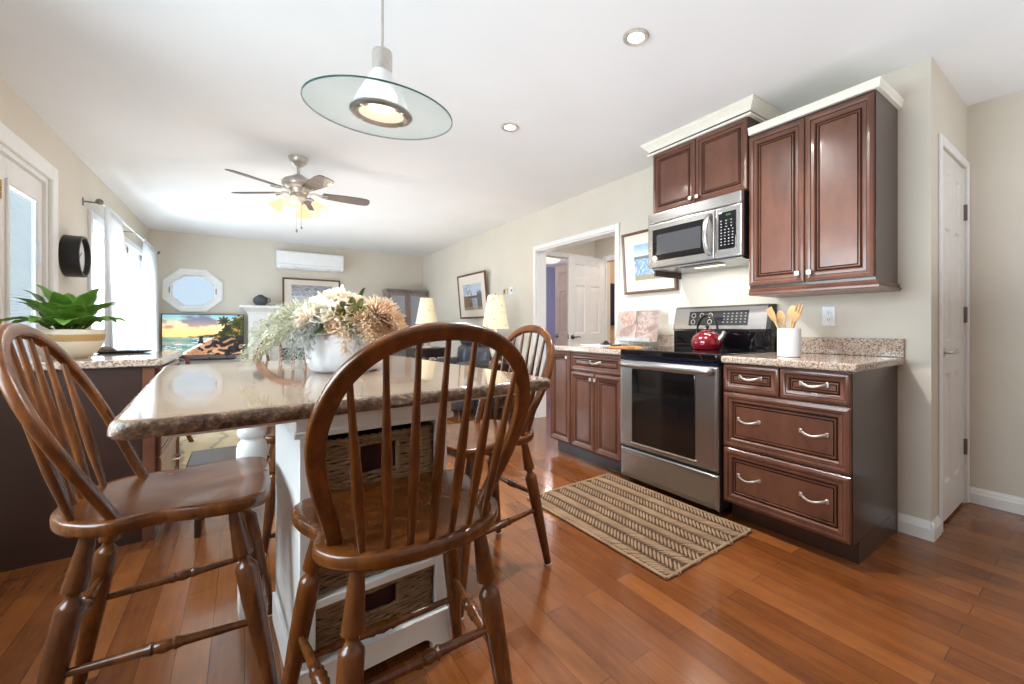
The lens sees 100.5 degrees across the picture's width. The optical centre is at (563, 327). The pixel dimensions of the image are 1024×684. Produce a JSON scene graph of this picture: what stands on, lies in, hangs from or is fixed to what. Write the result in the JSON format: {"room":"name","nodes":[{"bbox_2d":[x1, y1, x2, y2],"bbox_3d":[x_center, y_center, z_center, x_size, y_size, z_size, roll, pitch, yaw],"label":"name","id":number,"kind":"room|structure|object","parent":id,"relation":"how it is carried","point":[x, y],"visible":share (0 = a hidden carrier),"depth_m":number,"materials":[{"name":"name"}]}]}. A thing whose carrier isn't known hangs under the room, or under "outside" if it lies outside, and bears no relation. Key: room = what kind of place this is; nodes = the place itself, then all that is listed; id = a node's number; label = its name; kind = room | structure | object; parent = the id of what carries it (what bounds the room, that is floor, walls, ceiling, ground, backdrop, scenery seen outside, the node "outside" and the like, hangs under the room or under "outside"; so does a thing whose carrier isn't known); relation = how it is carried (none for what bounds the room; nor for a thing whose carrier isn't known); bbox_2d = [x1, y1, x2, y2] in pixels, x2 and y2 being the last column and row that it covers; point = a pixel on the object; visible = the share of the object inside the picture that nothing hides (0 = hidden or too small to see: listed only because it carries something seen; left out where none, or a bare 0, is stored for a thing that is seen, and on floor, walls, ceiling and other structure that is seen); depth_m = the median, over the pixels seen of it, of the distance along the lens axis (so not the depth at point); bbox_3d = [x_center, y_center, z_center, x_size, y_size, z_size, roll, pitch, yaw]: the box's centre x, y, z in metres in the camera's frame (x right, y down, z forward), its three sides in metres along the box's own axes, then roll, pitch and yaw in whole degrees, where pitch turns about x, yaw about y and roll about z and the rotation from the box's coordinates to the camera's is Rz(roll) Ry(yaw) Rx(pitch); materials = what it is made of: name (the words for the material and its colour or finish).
{"room":"kitchen","nodes":[
{"label":"kitchen","id":0,"kind":"room"},
{"bbox_2d":[10,189,30,354],"bbox_3d":[-3.298,-0.005,2.551,0.014,1.606,0.405,0,0,-37],"label":"blind","id":1,"kind":"object","parent":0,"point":[20,206],"depth_m":2.58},
{"bbox_2d":[0,76,148,349],"bbox_3d":[-2.600,-0.144,1.594,0.120,2.434,10.877,0,0,-37],"label":"wall","id":2,"kind":"structure","parent":0,"point":[76,180],"depth_m":3.15,"materials":[{"name":"beige paint"}]},
{"bbox_2d":[0,153,41,354],"bbox_3d":[-3.089,0.050,2.302,0.072,2.025,1.285,0,0,-37],"label":"door","id":3,"kind":"structure","parent":2,"relation":"in","point":[20,216],"depth_m":2.56,"materials":[{"name":"white paint"}]},
{"bbox_2d":[0,122,57,328],"bbox_3d":[-3.110,-0.012,2.289,0.142,2.170,1.560,0,0,-37],"label":"trim","id":4,"kind":"structure","parent":2,"relation":"attached to","point":[9,139],"depth_m":2.83,"materials":[{"name":"white paint"}]},
{"bbox_2d":[58,235,90,277],"bbox_3d":[-3.641,-0.527,3.160,0.100,0.308,0.308,0,0,-37],"label":"wall clock","id":5,"kind":"object","parent":2,"relation":"attached to","point":[74,252],"visible":1,"depth_m":3.08,"materials":[{"name":"black plastic"}]},
{"bbox_2d":[88,209,142,349],"bbox_3d":[-4.819,-0.012,4.570,0.120,1.970,2.540,0,0,-37],"label":"window","id":6,"kind":"structure","parent":2,"relation":"in","point":[95,234],"depth_m":4.59,"materials":[{"name":"white paint"}]},
{"bbox_2d":[82,197,159,253],"bbox_3d":[-4.741,-1.030,4.641,0.128,0.065,3.000,0,0,-37],"label":"curtain rod","id":7,"kind":"object","parent":2,"relation":"attached to","point":[97,201],"visible":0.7,"depth_m":3.57,"materials":[{"name":"silver metal"}]},
{"bbox_2d":[102,204,129,349],"bbox_3d":[-4.228,-0.003,4.043,0.099,2.099,1.146,0,0,-39],"label":"sheer curtain","id":8,"kind":"object","parent":7,"relation":"hanging from","point":[117,337],"visible":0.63,"depth_m":3.81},
{"bbox_2d":[139,239,158,350],"bbox_3d":[-5.175,-0.003,5.301,0.095,2.099,1.496,0,0,-39],"label":"sheer curtain","id":9,"kind":"object","parent":7,"relation":"hanging from","point":[149,309],"visible":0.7,"depth_m":5.16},
{"bbox_2d":[242,303,311,369],"bbox_3d":[-0.918,0.028,1.437,0.107,0.223,0.265,0,0,35],"label":"feathery spray","id":10,"kind":"object","parent":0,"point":[292,314],"visible":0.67,"depth_m":1.39,"materials":[{"name":"green plant"}]},
{"bbox_2d":[149,229,422,364],"bbox_3d":[-4.267,-0.144,7.080,4.063,2.434,0.110,0,0,-37],"label":"wall","id":11,"kind":"structure","parent":0,"point":[246,268],"depth_m":6.58,"materials":[{"name":"beige paint"}]},
{"bbox_2d":[162,268,222,311],"bbox_3d":[-5.407,-0.533,6.190,0.670,0.626,0.118,0,0,-37],"label":"window","id":12,"kind":"structure","parent":11,"relation":"in","point":[167,282],"depth_m":6.14,"materials":[{"name":"white paint"}]},
{"bbox_2d":[161,314,243,360],"bbox_3d":[-5.256,0.147,6.201,0.920,0.672,0.100,0,0,-37],"label":"television","id":13,"kind":"object","parent":11,"relation":"attached to","point":[198,336],"visible":0.94,"depth_m":6.16,"materials":[{"name":"black plastic"}]},
{"bbox_2d":[276,250,343,272],"bbox_3d":[-4.158,-1.072,6.966,0.945,0.280,0.201,0,0,-37],"label":"air conditioner","id":14,"kind":"object","parent":11,"relation":"attached to","point":[288,260],"visible":1,"depth_m":6.88,"materials":[{"name":"white plastic"}]},
{"bbox_2d":[330,308,368,371],"bbox_3d":[-0.722,0.046,1.424,0.207,0.218,0.094,0,0,27],"label":"fern spray","id":15,"kind":"object","parent":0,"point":[351,330],"visible":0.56,"depth_m":1.40,"materials":[{"name":"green plant"}]},
{"bbox_2d":[0,0,1023,267],"bbox_3d":[0.271,-1.411,3.836,7.550,0.100,11.000,0,0,-37],"label":"ceiling","id":16,"kind":"structure","parent":0,"point":[158,99],"depth_m":2.38,"materials":[{"name":"white paint"}]},
{"bbox_2d":[225,154,369,232],"bbox_3d":[-2.100,-1.062,3.424,0.985,0.599,1.016,0,0,-37],"label":"ceiling fan","id":17,"kind":"object","parent":16,"relation":"hanging from","point":[298,186],"visible":1,"depth_m":3.36,"materials":[{"name":"silver metal"}]},
{"bbox_2d":[300,0,452,139],"bbox_3d":[-0.705,-1.086,1.641,0.534,0.552,0.533,0,0,-37],"label":"pendant lamp","id":18,"kind":"object","parent":16,"relation":"hanging from","point":[379,101],"visible":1,"depth_m":1.60,"materials":[{"name":"clear glass"}]},
{"bbox_2d":[359,106,403,122],"bbox_3d":[-0.705,-0.829,1.641,0.168,0.015,0.168,0,0,-37],"label":"diffuser","id":19,"kind":"object","parent":18,"relation":"attached to","point":[369,114],"depth_m":1.65,"materials":[{"name":"white"}]},
{"bbox_2d":[372,46,391,72],"bbox_3d":[-0.698,-1.027,1.632,0.072,0.090,0.076,0,0,-37],"label":"socket","id":20,"kind":"object","parent":18,"relation":"attached to","point":[381,55],"depth_m":1.60,"materials":[{"name":"silver metal"}]},
{"bbox_2d":[623,28,648,46],"bbox_3d":[0.341,-1.357,1.986,0.124,0.008,0.124,0,0,-37],"label":"recessed light","id":21,"kind":"object","parent":16,"relation":"in","point":[634,37],"visible":1,"depth_m":1.98,"materials":[{"name":"silver metal"}]},
{"bbox_2d":[0,387,1023,683],"bbox_3d":[0.271,1.113,3.836,7.550,0.080,11.000,0,0,-37],"label":"floor","id":22,"kind":"structure","parent":0,"point":[769,607],"depth_m":1.61,"materials":[{"name":"brown wood"}]},
{"bbox_2d":[0,359,182,571],"bbox_3d":[-2.565,0.635,2.296,0.708,0.876,0.846,0,0,-37],"label":"base cabinet","id":23,"kind":"object","parent":22,"relation":"on","point":[27,504],"visible":0.29,"depth_m":1.94,"materials":[{"name":"brown wood"}]},
{"bbox_2d":[18,351,181,370],"bbox_3d":[-2.579,0.178,2.289,0.697,0.038,0.900,0,0,-37],"label":"countertop","id":24,"kind":"structure","parent":23,"relation":"on","point":[152,358],"depth_m":2.11,"materials":[{"name":"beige stone"}]},
{"bbox_2d":[0,284,126,358],"bbox_3d":[-2.543,-0.030,2.178,0.402,0.377,0.400,0,0,8],"label":"potted plant","id":25,"kind":"object","parent":24,"relation":"on","point":[67,313],"visible":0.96,"depth_m":2.12,"materials":[{"name":"green plant"}]},
{"bbox_2d":[0,323,278,683],"bbox_3d":[-1.164,0.531,1.223,0.567,1.084,0.531,0,0,-36],"label":"chair","id":26,"kind":"object","parent":22,"relation":"on","point":[85,512],"visible":0.98,"depth_m":1.15,"materials":[{"name":"brown wood"}]},
{"bbox_2d":[180,430,240,468],"bbox_3d":[-3.157,1.070,4.852,2.700,0.005,3.050,0,0,-37],"label":"rug","id":27,"kind":"object","parent":22,"relation":"on","point":[205,441],"visible":0.02,"depth_m":3.92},
{"bbox_2d":[185,444,270,537],"bbox_3d":[-1.788,0.883,2.372,0.470,0.380,0.340,0,0,-37],"label":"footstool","id":28,"kind":"object","parent":22,"relation":"on","point":[200,457],"visible":0.23,"depth_m":2.25,"materials":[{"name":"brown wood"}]},
{"bbox_2d":[239,305,311,361],"bbox_3d":[-4.144,0.373,6.909,1.820,1.400,0.309,0,0,-37],"label":"fireplace","id":29,"kind":"object","parent":22,"relation":"on","point":[255,313],"visible":0.15,"depth_m":6.48,"materials":[{"name":"white paint"}]},
{"bbox_2d":[239,305,292,313],"bbox_3d":[-4.144,-0.262,6.909,1.820,0.130,0.309,0,0,-37],"label":"mantel shelf","id":30,"kind":"object","parent":29,"relation":"attached to","point":[250,309],"depth_m":6.42,"materials":[{"name":"white paint"}]},
{"bbox_2d":[282,277,339,305],"bbox_3d":[-4.163,-0.563,7.022,0.830,0.470,0.054,0,0,-37],"label":"picture","id":31,"kind":"object","parent":29,"relation":"on","point":[292,288],"visible":0.7,"depth_m":6.94,"materials":[{"name":"brown wood"}]},
{"bbox_2d":[292,285,331,300],"bbox_3d":[-4.164,-0.563,7.023,0.582,0.252,0.017,0,0,-37],"label":"print","id":32,"kind":"object","parent":31,"relation":"attached to","point":[304,292],"depth_m":6.97},
{"bbox_2d":[253,327,323,558],"bbox_3d":[-1.254,0.531,2.131,0.531,1.084,0.567,0,0,-40],"label":"chair","id":33,"kind":"object","parent":22,"relation":"on","point":[270,436],"visible":0.09,"depth_m":1.83,"materials":[{"name":"brown wood"}]},
{"bbox_2d":[107,356,550,683],"bbox_3d":[-0.842,0.616,1.537,0.965,0.914,1.408,0,0,-41],"label":"island table","id":34,"kind":"object","parent":22,"relation":"on","point":[189,399],"visible":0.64,"depth_m":1.25,"materials":[{"name":"beige stone"}]},
{"bbox_2d":[304,333,383,372],"bbox_3d":[-0.793,0.091,1.550,0.272,0.134,0.272,0,0,-37],"label":"flower bowl","id":35,"kind":"object","parent":34,"relation":"on","point":[325,358],"visible":0.53,"depth_m":1.43,"materials":[{"name":"white ceramic"}]},
{"bbox_2d":[234,300,308,361],"bbox_3d":[-0.957,0.013,1.470,0.297,0.222,0.093,0,0,-25],"label":"feathery spray","id":36,"kind":"object","parent":35,"relation":"in","point":[245,353],"visible":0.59,"depth_m":1.44,"materials":[{"name":"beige plant"}]},
{"bbox_2d":[255,313,300,355],"bbox_3d":[-0.899,0.020,1.433,0.239,0.167,0.103,0,0,-37],"label":"feathery spray","id":37,"kind":"object","parent":35,"relation":"in","point":[267,349],"visible":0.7,"depth_m":1.39,"materials":[{"name":"green plant"}]},
{"bbox_2d":[246,298,313,338],"bbox_3d":[-0.955,-0.027,1.489,0.280,0.154,0.083,0,0,-20],"label":"feathery spray","id":38,"kind":"object","parent":35,"relation":"in","point":[294,308],"visible":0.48,"depth_m":1.47,"materials":[{"name":"green plant"}]},
{"bbox_2d":[280,315,315,365],"bbox_3d":[-0.848,0.039,1.429,0.188,0.178,0.089,0,0,-37],"label":"fern spray","id":39,"kind":"object","parent":35,"relation":"in","point":[293,347],"visible":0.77,"depth_m":1.39,"materials":[{"name":"green plant"}]},
{"bbox_2d":[294,305,313,340],"bbox_3d":[-0.875,-0.012,1.467,0.115,0.124,0.160,0,0,11],"label":"bloom","id":40,"kind":"object","parent":35,"relation":"in","point":[305,309],"visible":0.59,"depth_m":1.41,"materials":[{"name":"white plant"}]},
{"bbox_2d":[290,312,327,371],"bbox_3d":[-0.819,0.047,1.424,0.078,0.198,0.182,0,0,17],"label":"fern spray","id":41,"kind":"object","parent":35,"relation":"in","point":[310,329],"visible":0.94,"depth_m":1.37,"materials":[{"name":"green plant"}]},
{"bbox_2d":[308,294,347,332],"bbox_3d":[-0.810,-0.033,1.446,0.140,0.165,0.129,0,0,-37],"label":"bloom","id":42,"kind":"object","parent":35,"relation":"in","point":[322,304],"visible":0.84,"depth_m":1.43,"materials":[{"name":"white plant"}]},
{"bbox_2d":[309,284,351,308],"bbox_3d":[-0.829,-0.054,1.513,0.139,0.205,0.161,0,0,-37],"label":"bloom","id":43,"kind":"object","parent":35,"relation":"on","point":[332,293],"visible":0.34,"depth_m":1.51,"materials":[{"name":"white plant"}]},
{"bbox_2d":[323,315,344,336],"bbox_3d":[-0.785,0.005,1.453,0.072,0.090,0.139,0,0,-29],"label":"bloom","id":44,"kind":"object","parent":35,"relation":"in","point":[330,329],"visible":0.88,"depth_m":1.41,"materials":[{"name":"beige plant"}]},
{"bbox_2d":[335,308,359,356],"bbox_3d":[-0.734,0.017,1.424,0.095,0.161,0.202,0,0,-37],"label":"plume","id":45,"kind":"object","parent":35,"relation":"in","point":[341,327],"visible":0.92,"depth_m":1.37,"materials":[{"name":"beige plant"}]},
{"bbox_2d":[335,297,369,321],"bbox_3d":[-0.744,-0.029,1.464,0.142,0.156,0.085,0,0,33],"label":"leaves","id":46,"kind":"object","parent":35,"relation":"in","point":[359,304],"visible":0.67,"depth_m":1.46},
{"bbox_2d":[341,307,377,342],"bbox_3d":[-0.699,-0.006,1.428,0.237,0.122,0.081,0,0,43],"label":"plume","id":47,"kind":"object","parent":35,"relation":"in","point":[360,324],"visible":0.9,"depth_m":1.40,"materials":[{"name":"beige plant"}]},
{"bbox_2d":[349,308,382,339],"bbox_3d":[-0.712,-0.006,1.467,0.163,0.120,0.107,0,0,15],"label":"bloom","id":48,"kind":"object","parent":35,"relation":"in","point":[375,328],"visible":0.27,"depth_m":1.46,"materials":[{"name":"beige plant"}]},
{"bbox_2d":[364,294,396,327],"bbox_3d":[-0.667,-0.033,1.513,0.133,0.165,0.172,0,0,-37],"label":"bloom","id":49,"kind":"object","parent":35,"relation":"on","point":[377,310],"visible":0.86,"depth_m":1.48,"materials":[{"name":"beige plant"}]},
{"bbox_2d":[377,309,408,336],"bbox_3d":[-0.657,-0.007,1.515,0.194,0.126,0.120,0,0,-15],"label":"bloom","id":50,"kind":"object","parent":35,"relation":"in","point":[389,329],"visible":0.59,"depth_m":1.51,"materials":[{"name":"beige plant"}]},
{"bbox_2d":[317,567,385,594],"bbox_3d":[-0.713,0.682,1.484,0.394,0.191,0.429,0,0,-41],"label":"woven basket","id":51,"kind":"object","parent":34,"relation":"on","point":[330,579],"visible":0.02,"depth_m":1.25,"materials":[{"name":"wicker"}]},
{"bbox_2d":[318,623,402,660],"bbox_3d":[-0.726,0.968,1.500,0.369,0.024,0.497,0,0,-41],"label":"shelf","id":52,"kind":"object","parent":34,"relation":"attached to","point":[379,643],"depth_m":1.30,"materials":[{"name":"white paint"}]},
{"bbox_2d":[316,565,433,649],"bbox_3d":[-0.713,0.878,1.484,0.394,0.158,0.429,0,0,-41],"label":"woven basket","id":53,"kind":"object","parent":34,"relation":"on","point":[407,593],"visible":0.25,"depth_m":1.35,"materials":[{"name":"wicker"}]},
{"bbox_2d":[316,557,435,609],"bbox_3d":[-0.726,0.788,1.500,0.369,0.024,0.497,0,0,-41],"label":"shelf","id":54,"kind":"object","parent":34,"relation":"attached to","point":[338,593],"depth_m":1.31,"materials":[{"name":"white paint"}]},
{"bbox_2d":[326,421,433,492],"bbox_3d":[-0.713,0.443,1.484,0.394,0.227,0.429,0,0,-41],"label":"woven basket","id":55,"kind":"object","parent":34,"relation":"on","point":[370,441],"visible":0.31,"depth_m":1.33,"materials":[{"name":"wicker"}]},
{"bbox_2d":[381,288,428,359],"bbox_3d":[-2.901,0.198,7.769,0.740,1.750,0.373,0,0,-37],"label":"hutch","id":56,"kind":"object","parent":22,"relation":"on","point":[405,299],"visible":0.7,"depth_m":7.68,"materials":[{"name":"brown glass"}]},
{"bbox_2d":[282,322,529,683],"bbox_3d":[-0.396,0.531,1.079,0.531,1.084,0.567,0,0,-38],"label":"chair","id":57,"kind":"object","parent":22,"relation":"on","point":[390,522],"visible":1,"depth_m":0.94,"materials":[{"name":"brown wood"}]},
{"bbox_2d":[405,346,444,357],"bbox_3d":[-1.965,0.683,6.095,0.500,0.780,0.500,0,0,-37],"label":"end table","id":58,"kind":"object","parent":22,"relation":"on","point":[435,351],"visible":0.39,"depth_m":5.94,"materials":[{"name":"brown wood"}]},
{"bbox_2d":[415,296,436,347],"bbox_3d":[-1.940,-0.072,6.013,0.310,0.730,0.310,0,0,-37],"label":"table lamp","id":59,"kind":"object","parent":58,"relation":"on","point":[426,312],"visible":0.74,"depth_m":5.92,"materials":[{"name":"beige"}]},
{"bbox_2d":[430,334,501,416],"bbox_3d":[-1.289,0.568,5.552,0.775,1.010,1.032,0,0,-37],"label":"loveseat","id":60,"kind":"object","parent":22,"relation":"on","point":[464,350],"visible":0.23,"depth_m":5.40,"materials":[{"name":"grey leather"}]},
{"bbox_2d":[457,344,470,361],"bbox_3d":[-1.316,0.413,5.933,0.280,0.360,0.326,0,0,-37],"label":"cushion","id":61,"kind":"object","parent":60,"relation":"on","point":[462,349],"depth_m":5.81,"materials":[{"name":"fabric"}]},
{"bbox_2d":[467,345,480,360],"bbox_3d":[-1.124,0.413,5.677,0.280,0.360,0.326,0,0,-37],"label":"cushion","id":62,"kind":"object","parent":60,"relation":"on","point":[469,347],"depth_m":5.62,"materials":[{"name":"fabric"}]},
{"bbox_2d":[477,346,501,360],"bbox_3d":[-0.931,0.413,5.422,0.280,0.360,0.326,0,0,-37],"label":"cushion","id":63,"kind":"object","parent":60,"relation":"on","point":[483,352],"depth_m":5.31,"materials":[{"name":"fabric"}]},
{"bbox_2d":[473,360,508,419],"bbox_3d":[-0.776,0.743,4.950,0.460,0.660,0.460,0,0,-37],"label":"end table","id":64,"kind":"object","parent":22,"relation":"on","point":[484,364],"visible":0.29,"depth_m":4.82,"materials":[{"name":"brown wood"}]},
{"bbox_2d":[475,400,503,408],"bbox_3d":[-0.776,0.903,4.950,0.380,0.020,0.380,0,0,-37],"label":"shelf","id":65,"kind":"object","parent":64,"relation":"attached to","point":[501,401],"depth_m":4.94,"materials":[{"name":"wood"}]},
{"bbox_2d":[482,293,508,362],"bbox_3d":[-0.788,0.009,4.916,0.316,0.806,0.316,0,0,-37],"label":"table lamp","id":66,"kind":"object","parent":64,"relation":"on","point":[495,317],"visible":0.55,"depth_m":4.82,"materials":[{"name":"beige"}]},
{"bbox_2d":[447,325,554,619],"bbox_3d":[-0.354,0.531,1.924,0.567,1.084,0.531,0,0,-43],"label":"chair","id":67,"kind":"object","parent":22,"relation":"on","point":[527,434],"visible":0.57,"depth_m":1.89,"materials":[{"name":"brown wood"}]},
{"bbox_2d":[550,350,578,455],"bbox_3d":[0.211,0.636,3.752,0.656,0.874,0.292,0,0,-37],"label":"base cabinet","id":68,"kind":"object","parent":22,"relation":"on","point":[560,388],"visible":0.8,"depth_m":3.57,"materials":[{"name":"brown wood"}]},
{"bbox_2d":[571,351,623,471],"bbox_3d":[0.477,0.636,3.400,0.656,0.874,0.588,0,0,-37],"label":"base cabinet","id":69,"kind":"object","parent":22,"relation":"on","point":[595,377],"visible":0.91,"depth_m":3.20,"materials":[{"name":"brown wood"}]},
{"bbox_2d":[554,334,673,354],"bbox_3d":[0.384,0.129,3.529,0.652,0.136,0.909,0,0,-37],"label":"countertop","id":70,"kind":"structure","parent":69,"relation":"on","point":[662,340],"depth_m":3.44,"materials":[{"name":"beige stone"}]},
{"bbox_3d":[0.597,0.011,3.437,0.300,0.291,0.155,0,0,41],"label":"cookbook stand","id":71,"kind":"object","parent":70,"relation":"on","visible":0},
{"bbox_2d":[614,310,660,341],"bbox_3d":[0.594,-0.010,3.433,0.390,0.252,0.080,0,0,41],"label":"cookbook","id":72,"kind":"object","parent":71,"relation":"on","point":[641,325],"visible":1,"depth_m":3.41,"materials":[{"name":"white paper"}]},
{"bbox_2d":[527,473,751,579],"bbox_3d":[0.384,1.065,2.423,0.708,0.019,1.100,0,0,-38],"label":"mat","id":73,"kind":"object","parent":22,"relation":"on","point":[664,535],"visible":0.98,"depth_m":2.29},
{"bbox_2d":[619,304,776,512],"bbox_3d":[0.864,0.460,2.830,0.718,1.226,0.774,0,0,-37],"label":"range","id":74,"kind":"object","parent":22,"relation":"on","point":[672,398],"visible":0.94,"depth_m":2.65,"materials":[{"name":"grey metal"}]},
{"bbox_2d":[621,346,774,361],"bbox_3d":[0.882,0.172,2.843,0.645,0.044,0.774,0,0,-37],"label":"cooktop","id":75,"kind":"object","parent":74,"relation":"in","point":[675,353],"depth_m":2.70,"materials":[{"name":"black glass"}]},
{"bbox_2d":[691,314,726,349],"bbox_3d":[0.973,0.031,2.862,0.209,0.238,0.209,0,0,7],"label":"kettle","id":76,"kind":"object","parent":74,"relation":"on","point":[706,339],"visible":1,"depth_m":2.79,"materials":[{"name":"metal"}]},
{"bbox_2d":[724,363,897,563],"bbox_3d":[1.316,0.636,2.289,0.653,0.874,0.626,0,0,-37],"label":"base cabinet","id":77,"kind":"object","parent":22,"relation":"on","point":[811,455],"visible":1,"depth_m":2.05,"materials":[{"name":"brown wood"}]},
{"bbox_2d":[721,337,904,371],"bbox_3d":[1.327,0.129,2.279,0.652,0.136,0.658,0,0,-37],"label":"countertop","id":78,"kind":"structure","parent":77,"relation":"on","point":[833,354],"depth_m":2.23,"materials":[{"name":"beige stone"}]},
{"bbox_2d":[777,328,801,356],"bbox_3d":[1.214,0.083,2.276,0.116,0.151,0.116,0,0,-37],"label":"utensil crock","id":79,"kind":"object","parent":78,"relation":"on","point":[789,340],"visible":0.98,"depth_m":2.23,"materials":[{"name":"white ceramic"}]},
{"bbox_2d":[546,267,554,355],"bbox_3d":[-0.134,-0.144,7.726,3.314,2.434,3.500,0,0,-37],"label":"wall","id":80,"kind":"structure","parent":0,"point":[550,272],"depth_m":9.67,"materials":[{"name":"paint"}]},
{"bbox_2d":[546,241,594,259],"bbox_3d":[0.032,-0.144,5.728,1.174,2.434,0.110,0,0,-37],"label":"wall","id":81,"kind":"structure","parent":0,"point":[586,249],"depth_m":5.81,"materials":[{"name":"beige paint"}]},
{"bbox_2d":[554,264,567,344],"bbox_3d":[0.051,0.068,6.212,0.096,1.985,0.620,0,0,-37],"label":"door","id":82,"kind":"structure","parent":81,"relation":"in","point":[561,272],"depth_m":6.34,"materials":[{"name":"paint"}]},
{"bbox_2d":[595,236,614,342],"bbox_3d":[1.613,-0.144,4.472,0.060,2.434,3.800,0,0,-37],"label":"wall","id":83,"kind":"structure","parent":0,"point":[605,246],"depth_m":5.79,"materials":[{"name":"beige paint"}]},
{"bbox_2d":[568,255,604,344],"bbox_3d":[0.328,0.068,5.575,0.625,1.985,0.096,0,0,-37],"label":"door","id":84,"kind":"structure","parent":83,"relation":"in","point":[586,275],"depth_m":5.57,"materials":[{"name":"white paint"}]},
{"bbox_2d":[603,254,614,340],"bbox_3d":[0.831,0.052,5.447,0.016,2.042,0.944,0,0,-37],"label":"trim","id":85,"kind":"structure","parent":83,"relation":"attached to","point":[610,257],"depth_m":5.77,"materials":[{"name":"white paint"}]},
{"bbox_2d":[610,261,614,343],"bbox_3d":[1.861,-0.144,5.598,1.689,2.434,2.300,0,0,-37],"label":"wall","id":86,"kind":"structure","parent":0,"point":[612,263],"depth_m":6.16,"materials":[{"name":"beige paint"}]},
{"bbox_2d":[423,57,937,520],"bbox_3d":[-0.414,-0.144,5.237,0.128,2.434,7.691,0,0,-37],"label":"wall","id":87,"kind":"structure","parent":0,"point":[505,252],"depth_m":2.39,"materials":[{"name":"beige paint"}]},
{"bbox_2d":[457,270,486,318],"bbox_3d":[-1.359,-0.463,6.298,0.082,0.664,0.945,0,0,-37],"label":"wall picture","id":88,"kind":"object","parent":87,"relation":"attached to","point":[472,287],"visible":1,"depth_m":6.28,"materials":[{"name":"brown wood"}]},
{"bbox_2d":[463,282,482,309],"bbox_3d":[-1.351,-0.448,6.292,0.034,0.382,0.613,0,0,-37],"label":"print","id":89,"kind":"object","parent":88,"relation":"attached to","point":[472,291],"depth_m":6.27},
{"bbox_2d":[533,223,619,417],"bbox_3d":[0.136,0.057,4.508,0.160,2.032,1.448,0,0,-37],"label":"trim","id":90,"kind":"structure","parent":87,"relation":"attached to","point":[539,256],"depth_m":5.00,"materials":[{"name":"white paint"}]},
{"bbox_2d":[619,334,673,346],"bbox_3d":[0.712,0.109,3.619,0.020,0.098,0.658,0,0,-37],"label":"backsplash","id":91,"kind":"structure","parent":87,"relation":"attached to","point":[662,340],"depth_m":3.49,"materials":[{"name":"beige stone"}]},
{"bbox_2d":[621,229,677,294],"bbox_3d":[0.712,-0.556,3.564,0.065,0.530,0.575,0,0,-37],"label":"wall picture","id":92,"kind":"object","parent":87,"relation":"attached to","point":[638,278],"visible":0.62,"depth_m":3.64,"materials":[{"name":"brown wood"}]},
{"bbox_2d":[633,243,662,280],"bbox_3d":[0.716,-0.556,3.561,0.025,0.305,0.321,0,0,-37],"label":"print","id":93,"kind":"object","parent":92,"relation":"attached to","point":[641,272],"depth_m":3.62},
{"bbox_2d":[640,94,784,278],"bbox_3d":[0.997,-0.870,2.937,0.386,0.980,0.883,0,0,-37],"label":"upper cabinet","id":94,"kind":"object","parent":87,"relation":"attached to","point":[707,157],"visible":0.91,"depth_m":2.78,"materials":[{"name":"brown wood"}]},
{"bbox_2d":[648,190,748,273],"bbox_3d":[0.975,-0.616,2.907,0.455,0.409,0.731,0,0,-37],"label":"microwave","id":95,"kind":"object","parent":94,"relation":"attached to","point":[710,234],"visible":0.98,"depth_m":2.75,"materials":[{"name":"silver metal"}]},
{"bbox_2d":[748,76,903,297],"bbox_3d":[1.436,-0.690,2.370,0.368,1.001,0.664,0,0,-37],"label":"upper cabinet","id":96,"kind":"object","parent":87,"relation":"attached to","point":[823,173],"visible":1,"depth_m":2.21,"materials":[{"name":"brown wood"}]},
{"bbox_2d":[822,306,835,325],"bbox_3d":[1.565,-0.066,2.497,0.010,0.115,0.072,0,0,-37],"label":"outlet","id":97,"kind":"object","parent":87,"relation":"attached to","point":[828,312],"visible":1,"depth_m":2.49,"materials":[{"name":"white plastic"}]},
{"bbox_2d":[802,337,904,356],"bbox_3d":[1.579,0.109,2.469,0.020,0.098,0.658,0,0,-37],"label":"backsplash","id":98,"kind":"structure","parent":87,"relation":"attached to","point":[884,347],"depth_m":2.37,"materials":[{"name":"beige stone"}]},
{"bbox_2d":[897,512,940,541],"bbox_3d":[1.857,1.025,2.209,0.138,0.095,0.148,0,0,-37],"label":"baseboard","id":99,"kind":"structure","parent":87,"relation":"attached to","point":[907,524],"depth_m":2.16,"materials":[{"name":"white paint"}]},
{"bbox_2d":[938,66,966,502],"bbox_3d":[2.234,-0.144,2.490,0.794,2.434,0.115,0,0,-37],"label":"wall","id":100,"kind":"structure","parent":0,"point":[952,110],"depth_m":2.42,"materials":[{"name":"beige paint"}]},
{"bbox_2d":[938,133,969,532],"bbox_3d":[2.188,0.032,2.446,0.674,2.082,0.129,0,0,-37],"label":"trim","id":101,"kind":"structure","parent":100,"relation":"attached to","point":[942,140],"depth_m":2.20,"materials":[{"name":"white paint"}]},
{"bbox_2d":[943,150,967,521],"bbox_3d":[2.230,0.047,2.404,0.569,2.015,0.096,0,0,-37],"label":"door","id":102,"kind":"structure","parent":100,"relation":"in","point":[955,212],"depth_m":2.42,"materials":[{"name":"white paint"}]},
{"bbox_2d":[967,89,1023,497],"bbox_3d":[3.497,-0.144,1.375,0.120,2.434,3.186,0,0,-37],"label":"wall","id":103,"kind":"structure","parent":0,"point":[995,126],"depth_m":2.50,"materials":[{"name":"beige paint"}]},
{"bbox_2d":[970,486,1023,514],"bbox_3d":[3.443,1.025,1.335,0.014,0.095,3.186,0,0,-37],"label":"baseboard","id":104,"kind":"structure","parent":103,"relation":"attached to","point":[1014,504],"depth_m":2.50,"materials":[{"name":"white paint"}]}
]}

